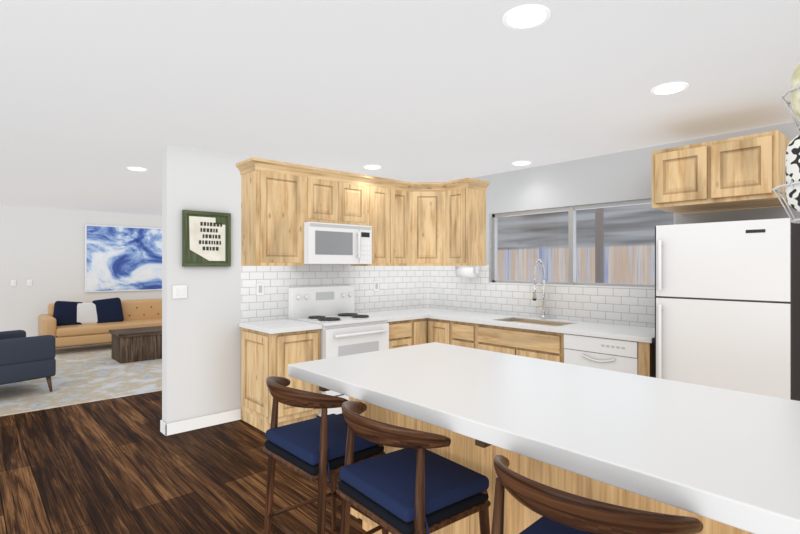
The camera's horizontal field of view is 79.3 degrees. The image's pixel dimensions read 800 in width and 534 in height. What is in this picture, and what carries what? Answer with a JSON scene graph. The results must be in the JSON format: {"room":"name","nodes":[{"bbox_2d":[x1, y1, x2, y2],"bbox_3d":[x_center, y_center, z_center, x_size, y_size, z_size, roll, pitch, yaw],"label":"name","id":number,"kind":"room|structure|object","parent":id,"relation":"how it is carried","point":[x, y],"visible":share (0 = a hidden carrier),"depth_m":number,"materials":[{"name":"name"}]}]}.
{"room":"kitchen","nodes":[
{"label":"kitchen","id":0,"kind":"room"},
{"bbox_2d":[0,205,161,336],"bbox_3d":[-7.203,0.204,8.000,9.160,2.480,0.150,0,0,-42],"label":"wall","id":1,"kind":"structure","parent":0,"point":[43,249],"depth_m":8.65,"materials":[{"name":"paint"}]},
{"bbox_2d":[11,280,15,285],"bbox_3d":[-6.687,0.294,8.353,0.075,0.115,0.010,0,0,-42],"label":"light switch","id":2,"kind":"object","parent":1,"relation":"attached to","point":[13,282],"depth_m":8.35,"materials":[{"name":"white plastic"}]},
{"bbox_2d":[27,279,31,285],"bbox_3d":[-6.523,0.294,8.501,0.075,0.115,0.010,0,0,-42],"label":"light switch","id":3,"kind":"object","parent":1,"relation":"attached to","point":[29,282],"depth_m":8.50,"materials":[{"name":"white plastic"}]},
{"bbox_2d":[85,225,161,291],"bbox_3d":[-5.229,-0.141,9.648,1.800,1.270,0.038,0,0,-42],"label":"painting","id":4,"kind":"object","parent":1,"relation":"attached to","point":[121,258],"visible":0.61,"depth_m":9.45,"materials":[{"name":"blue"}]},
{"bbox_2d":[0,342,366,533],"bbox_3d":[-2.761,1.494,2.950,9.400,0.100,13.700,0,0,-42],"label":"floor","id":5,"kind":"structure","parent":0,"point":[121,465],"depth_m":3.28,"materials":[{"name":"brown wood"}]},
{"bbox_2d":[0,343,161,415],"bbox_3d":[-4.880,1.438,6.573,5.900,0.012,4.280,0,0,-42],"label":"rug","id":6,"kind":"object","parent":5,"relation":"on","point":[89,373],"visible":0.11,"depth_m":5.94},
{"bbox_2d":[0,330,55,391],"bbox_3d":[-4.565,0.979,5.378,0.940,0.902,0.950,0,0,33],"label":"armchair","id":7,"kind":"object","parent":6,"relation":"on","point":[23,357],"visible":1,"depth_m":5.30,"materials":[{"name":"blue fabric"}]},
{"bbox_2d":[38,298,161,346],"bbox_3d":[-4.938,1.002,8.803,2.600,0.858,0.890,0,0,-42],"label":"sofa","id":8,"kind":"object","parent":6,"relation":"on","point":[67,323],"visible":0.73,"depth_m":8.31,"materials":[{"name":"brown fabric"}]},
{"bbox_2d":[109,326,161,363],"bbox_3d":[-3.826,1.212,7.711,1.310,0.437,0.640,0,0,-42],"label":"coffee table","id":9,"kind":"object","parent":6,"relation":"on","point":[128,345],"visible":0.6,"depth_m":7.28,"materials":[{"name":"brown wood"}]},
{"bbox_2d":[241,327,320,432],"bbox_3d":[-1.109,1.009,4.479,0.504,0.870,0.620,0,0,-42],"label":"base cabinet","id":10,"kind":"object","parent":5,"relation":"on","point":[269,348],"depth_m":4.27,"materials":[{"name":"brown wood"}]},
{"bbox_2d":[239,319,322,334],"bbox_3d":[-1.107,0.553,4.471,0.512,0.039,0.635,0,0,-42],"label":"countertop","id":11,"kind":"structure","parent":10,"relation":"on","point":[277,327],"depth_m":4.33,"materials":[{"name":"white stone"}]},
{"bbox_2d":[263,376,388,533],"bbox_3d":[-0.385,0.985,2.331,0.494,0.920,0.541,0,0,-42],"label":"stool","id":12,"kind":"object","parent":5,"relation":"on","point":[313,449],"visible":0.83,"depth_m":2.22,"materials":[{"name":"brown wood"}]},
{"bbox_2d":[288,286,388,416],"bbox_3d":[-0.600,0.832,4.866,0.765,1.225,0.727,0,0,-42],"label":"range","id":13,"kind":"object","parent":5,"relation":"on","point":[346,330],"visible":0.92,"depth_m":4.80,"materials":[{"name":"white metal"}]},
{"bbox_2d":[389,319,414,348],"bbox_3d":[-0.209,1.009,5.290,0.377,0.870,0.620,0,0,-42],"label":"base cabinet","id":14,"kind":"object","parent":5,"relation":"on","point":[400,334],"depth_m":5.08,"materials":[{"name":"brown wood"}]},
{"bbox_2d":[357,308,446,322],"bbox_3d":[0.110,0.553,5.567,1.223,0.039,0.635,0,0,-42],"label":"countertop","id":15,"kind":"structure","parent":14,"relation":"on","point":[418,313],"depth_m":5.43,"materials":[{"name":"white stone"}]},
{"bbox_2d":[336,401,490,533],"bbox_3d":[0.033,0.985,1.879,0.510,0.920,0.539,0,0,-42],"label":"stool","id":16,"kind":"object","parent":5,"relation":"on","point":[414,486],"visible":1,"depth_m":1.75,"materials":[{"name":"blue fabric"}]},
{"bbox_2d":[415,319,426,344],"bbox_3d":[0.007,1.009,5.485,0.205,0.870,0.620,0,0,-42],"label":"base cabinet","id":17,"kind":"object","parent":5,"relation":"on","point":[420,324],"depth_m":5.27,"materials":[{"name":"brown wood"}]},
{"bbox_2d":[427,319,446,343],"bbox_3d":[0.636,1.009,5.425,0.620,0.870,0.368,0,0,-42],"label":"base cabinet","id":18,"kind":"object","parent":5,"relation":"on","point":[436,328],"depth_m":5.23,"materials":[{"name":"brown wood"}]},
{"bbox_2d":[447,319,474,347],"bbox_3d":[0.872,1.009,5.164,0.620,0.870,0.335,0,0,-42],"label":"base cabinet","id":19,"kind":"object","parent":5,"relation":"on","point":[458,334],"depth_m":4.97,"materials":[{"name":"brown wood"}]},
{"bbox_2d":[475,319,590,362],"bbox_3d":[1.304,1.009,4.684,0.620,0.870,0.957,0,0,-42],"label":"base cabinet","id":20,"kind":"object","parent":5,"relation":"on","point":[545,345],"depth_m":4.45,"materials":[{"name":"brown wood"}]},
{"bbox_2d":[427,311,654,342],"bbox_3d":[1.315,0.553,4.660,0.635,0.039,2.344,0,0,-42],"label":"countertop","id":21,"kind":"structure","parent":20,"relation":"on","point":[611,331],"depth_m":4.33,"materials":[{"name":"white stone"}]},
{"bbox_2d":[532,259,546,319],"bbox_3d":[1.373,0.233,4.840,0.214,0.602,0.110,0,0,-42],"label":"faucet","id":22,"kind":"object","parent":21,"relation":"on","point":[543,317],"depth_m":4.85,"materials":[{"name":"silver metal"}]},
{"bbox_2d":[349,398,739,533],"bbox_3d":[0.982,1.010,1.814,0.780,0.869,2.900,0,0,-42],"label":"base cabinet","id":23,"kind":"object","parent":5,"relation":"on","point":[475,456],"depth_m":1.86,"materials":[{"name":"brown wood"}]},
{"bbox_2d":[288,342,799,533],"bbox_3d":[0.855,0.544,1.753,1.110,0.060,3.080,0,0,-42],"label":"countertop","id":24,"kind":"structure","parent":23,"relation":"on","point":[730,458],"depth_m":1.63,"materials":[{"name":"white stone"}]},
{"bbox_2d":[491,455,702,533],"bbox_3d":[0.531,0.985,1.323,0.506,0.920,0.540,0,0,-42],"label":"stool","id":25,"kind":"object","parent":5,"relation":"on","point":[560,511],"visible":1,"depth_m":1.12,"materials":[{"name":"brown wood"}]},
{"bbox_2d":[564,334,637,374],"bbox_3d":[1.817,1.010,4.087,0.618,0.868,0.610,0,0,-42],"label":"dishwasher","id":26,"kind":"object","parent":5,"relation":"on","point":[617,355],"visible":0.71,"depth_m":3.87,"materials":[{"name":"white metal"}]},
{"bbox_2d":[655,218,799,400],"bbox_3d":[2.325,0.579,3.385,0.781,1.730,0.768,0,0,-42],"label":"refrigerator","id":27,"kind":"object","parent":5,"relation":"on","point":[727,305],"visible":0.6,"depth_m":3.09,"materials":[{"name":"white metal"}]},
{"bbox_2d":[162,145,426,423],"bbox_3d":[-0.864,0.204,5.218,3.145,2.480,0.130,0,0,-42],"label":"wall","id":28,"kind":"structure","parent":0,"point":[201,352],"depth_m":4.30,"materials":[{"name":"paint"}]},
{"bbox_2d":[160,420,164,432],"bbox_3d":[-0.909,1.394,5.258,3.158,0.100,0.038,0,0,-42],"label":"baseboard","id":29,"kind":"structure","parent":28,"relation":"attached to","point":[161,422],"depth_m":4.18,"materials":[{"name":"white wood"}]},
{"bbox_2d":[173,285,186,298],"bbox_3d":[-1.905,0.224,4.182,0.120,0.115,0.010,0,0,-42],"label":"switch plate","id":30,"kind":"object","parent":28,"relation":"attached to","point":[179,291],"visible":1,"depth_m":4.18,"materials":[{"name":"white plastic"}]},
{"bbox_2d":[163,409,240,435],"bbox_3d":[-1.747,1.394,4.326,0.666,0.100,0.013,0,0,-42],"label":"baseboard","id":31,"kind":"structure","parent":28,"relation":"attached to","point":[195,423],"depth_m":4.29,"materials":[{"name":"white wood"}]},
{"bbox_2d":[182,210,230,265],"bbox_3d":[-1.727,-0.241,4.328,0.420,0.490,0.032,0,0,-42],"label":"sign","id":32,"kind":"object","parent":28,"relation":"attached to","point":[206,238],"visible":1,"depth_m":4.31,"materials":[{"name":"green"}]},
{"bbox_2d":[240,165,307,265],"bbox_3d":[-1.202,-0.449,4.591,0.493,0.895,0.330,0,0,-42],"label":"upper cabinet","id":33,"kind":"object","parent":28,"relation":"attached to","point":[274,200],"depth_m":4.45,"materials":[{"name":"brown wood"}]},
{"bbox_2d":[308,173,339,223],"bbox_3d":[-0.875,-0.661,4.885,0.383,0.470,0.330,0,0,-42],"label":"upper cabinet","id":34,"kind":"object","parent":28,"relation":"attached to","point":[323,188],"depth_m":4.78,"materials":[{"name":"brown wood"}]},
{"bbox_2d":[304,222,371,263],"bbox_3d":[-0.697,-0.221,4.974,0.765,0.400,0.436,0,0,-42],"label":"microwave","id":35,"kind":"object","parent":34,"relation":"attached to","point":[328,243],"visible":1,"depth_m":4.80,"materials":[{"name":"white metal"}]},
{"bbox_2d":[241,265,428,322],"bbox_3d":[-0.585,0.261,5.376,2.460,0.544,0.008,0,0,-42],"label":"tile backsplash","id":36,"kind":"structure","parent":28,"relation":"attached to","point":[413,287],"depth_m":5.30,"materials":[{"name":"white tile"}]},
{"bbox_2d":[256,283,263,294],"bbox_3d":[-1.352,0.224,4.673,0.075,0.115,0.008,0,0,-42],"label":"electrical outlet plate","id":37,"kind":"object","parent":36,"relation":"attached to","point":[259,288],"depth_m":4.67,"materials":[{"name":"white plastic"}]},
{"bbox_2d":[374,281,378,290],"bbox_3d":[-0.275,0.234,5.644,0.075,0.115,0.008,0,0,-42],"label":"electrical outlet plate","id":38,"kind":"object","parent":36,"relation":"attached to","point":[376,283],"depth_m":5.64,"materials":[{"name":"white plastic"}]},
{"bbox_2d":[340,177,371,225],"bbox_3d":[-0.591,-0.661,5.141,0.382,0.470,0.330,0,0,-42],"label":"upper cabinet","id":39,"kind":"object","parent":28,"relation":"attached to","point":[355,194],"depth_m":5.04,"materials":[{"name":"brown wood"}]},
{"bbox_2d":[350,181,391,265],"bbox_3d":[-0.333,-0.449,5.374,0.309,0.895,0.330,0,0,-42],"label":"upper cabinet","id":40,"kind":"object","parent":28,"relation":"attached to","point":[381,191],"depth_m":5.27,"materials":[{"name":"brown wood"}]},
{"bbox_2d":[392,185,411,265],"bbox_3d":[-0.103,-0.449,5.581,0.309,0.895,0.330,0,0,-42],"label":"upper cabinet","id":41,"kind":"object","parent":28,"relation":"attached to","point":[401,194],"depth_m":5.48,"materials":[{"name":"brown wood"}]},
{"bbox_2d":[412,185,443,265],"bbox_3d":[0.325,-0.449,5.785,0.600,0.895,0.600,0,0,-42],"label":"upper cabinet","id":42,"kind":"object","parent":28,"relation":"attached to","point":[427,223],"depth_m":5.55,"materials":[{"name":"brown wood"}]},
{"bbox_2d":[412,182,443,184],"bbox_3d":[0.313,-0.494,5.549,0.241,0.925,0.240,0,0,-42],"label":"crown molding","id":43,"kind":"structure","parent":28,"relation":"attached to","point":[413,183],"depth_m":5.51,"materials":[{"name":"brown wood"}]},
{"bbox_2d":[0,0,799,215],"bbox_3d":[-2.761,-1.086,2.950,9.400,0.100,13.700,0,0,-42],"label":"ceiling","id":44,"kind":"structure","parent":0,"point":[98,98],"depth_m":2.76,"materials":[{"name":"paint"}]},
{"bbox_2d":[127,167,147,170],"bbox_3d":[-2.796,-1.032,5.140,0.195,0.007,0.195,0,0,3],"label":"recessed light","id":45,"kind":"object","parent":44,"relation":"in","point":[130,168],"depth_m":5.12,"materials":[{"name":"white"}]},
{"bbox_2d":[363,165,381,168],"bbox_3d":[-0.287,-1.032,5.045,0.195,0.007,0.195,0,0,3],"label":"recessed light","id":46,"kind":"object","parent":44,"relation":"in","point":[366,166],"depth_m":5.04,"materials":[{"name":"white"}]},
{"bbox_2d":[511,161,530,165],"bbox_3d":[1.218,-1.032,4.853,0.195,0.007,0.195,0,0,3],"label":"recessed light","id":47,"kind":"object","parent":44,"relation":"in","point":[518,163],"depth_m":4.84,"materials":[{"name":"white"}]},
{"bbox_2d":[502,4,550,29],"bbox_3d":[0.525,-1.032,2.008,0.195,0.007,0.195,0,0,3],"label":"recessed light","id":48,"kind":"object","parent":44,"relation":"in","point":[527,16],"depth_m":1.99,"materials":[{"name":"white"}]},
{"bbox_2d":[650,82,688,94],"bbox_3d":[1.569,-1.032,2.814,0.195,0.007,0.195,0,0,3],"label":"recessed light","id":49,"kind":"object","parent":44,"relation":"in","point":[673,87],"depth_m":2.80,"materials":[{"name":"white"}]},
{"bbox_2d":[772,62,799,222],"bbox_3d":[1.276,-0.584,1.405,0.308,0.902,0.300,0,0,-42],"label":"wire basket","id":50,"kind":"object","parent":44,"relation":"hanging from","point":[791,185],"visible":1,"depth_m":1.40,"materials":[{"name":"white"}]},
{"bbox_2d":[427,121,799,327],"bbox_3d":[2.707,0.204,3.724,0.160,2.480,7.130,0,0,-42],"label":"wall","id":51,"kind":"structure","parent":0,"point":[623,176],"depth_m":4.58,"materials":[{"name":"paint"}]},
{"bbox_2d":[444,181,487,265],"bbox_3d":[0.741,-0.449,5.524,0.330,0.895,0.345,0,0,-42],"label":"upper cabinet","id":52,"kind":"object","parent":51,"relation":"attached to","point":[464,205],"depth_m":5.40,"materials":[{"name":"brown wood"}]},
{"bbox_2d":[455,266,478,277],"bbox_3d":[0.766,0.066,5.550,0.116,0.132,0.302,0,0,-42],"label":"paper towel","id":53,"kind":"object","parent":52,"relation":"attached to","point":[470,272],"visible":1,"depth_m":5.49,"materials":[{"name":"white paper"}]},
{"bbox_2d":[429,265,654,327],"bbox_3d":[1.349,0.261,5.106,0.008,0.544,3.000,0,0,-42],"label":"tile backsplash","id":54,"kind":"structure","parent":51,"relation":"attached to","point":[619,306],"depth_m":4.99,"materials":[{"name":"white tile"}]},
{"bbox_2d":[489,199,675,288],"bbox_3d":[1.701,-0.196,4.804,0.109,0.790,1.940,0,0,-42],"label":"window","id":55,"kind":"structure","parent":51,"relation":"in","point":[571,236],"depth_m":4.80,"materials":[{"name":"silver metal"}]},
{"bbox_2d":[652,130,790,213],"bbox_3d":[2.347,-0.644,3.518,0.630,0.424,0.755,0,0,-42],"label":"upper cabinet","id":56,"kind":"object","parent":51,"relation":"attached to","point":[741,172],"visible":0.98,"depth_m":3.28,"materials":[{"name":"brown wood"}]},
{"label":"outside","id":57,"kind":"structure","parent":0,"visible":0},
{"bbox_2d":[498,203,673,284],"bbox_3d":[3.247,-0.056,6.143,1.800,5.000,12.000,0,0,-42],"label":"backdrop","id":58,"kind":"structure","parent":57,"point":[632,244],"depth_m":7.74,"materials":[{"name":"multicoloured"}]}
]}

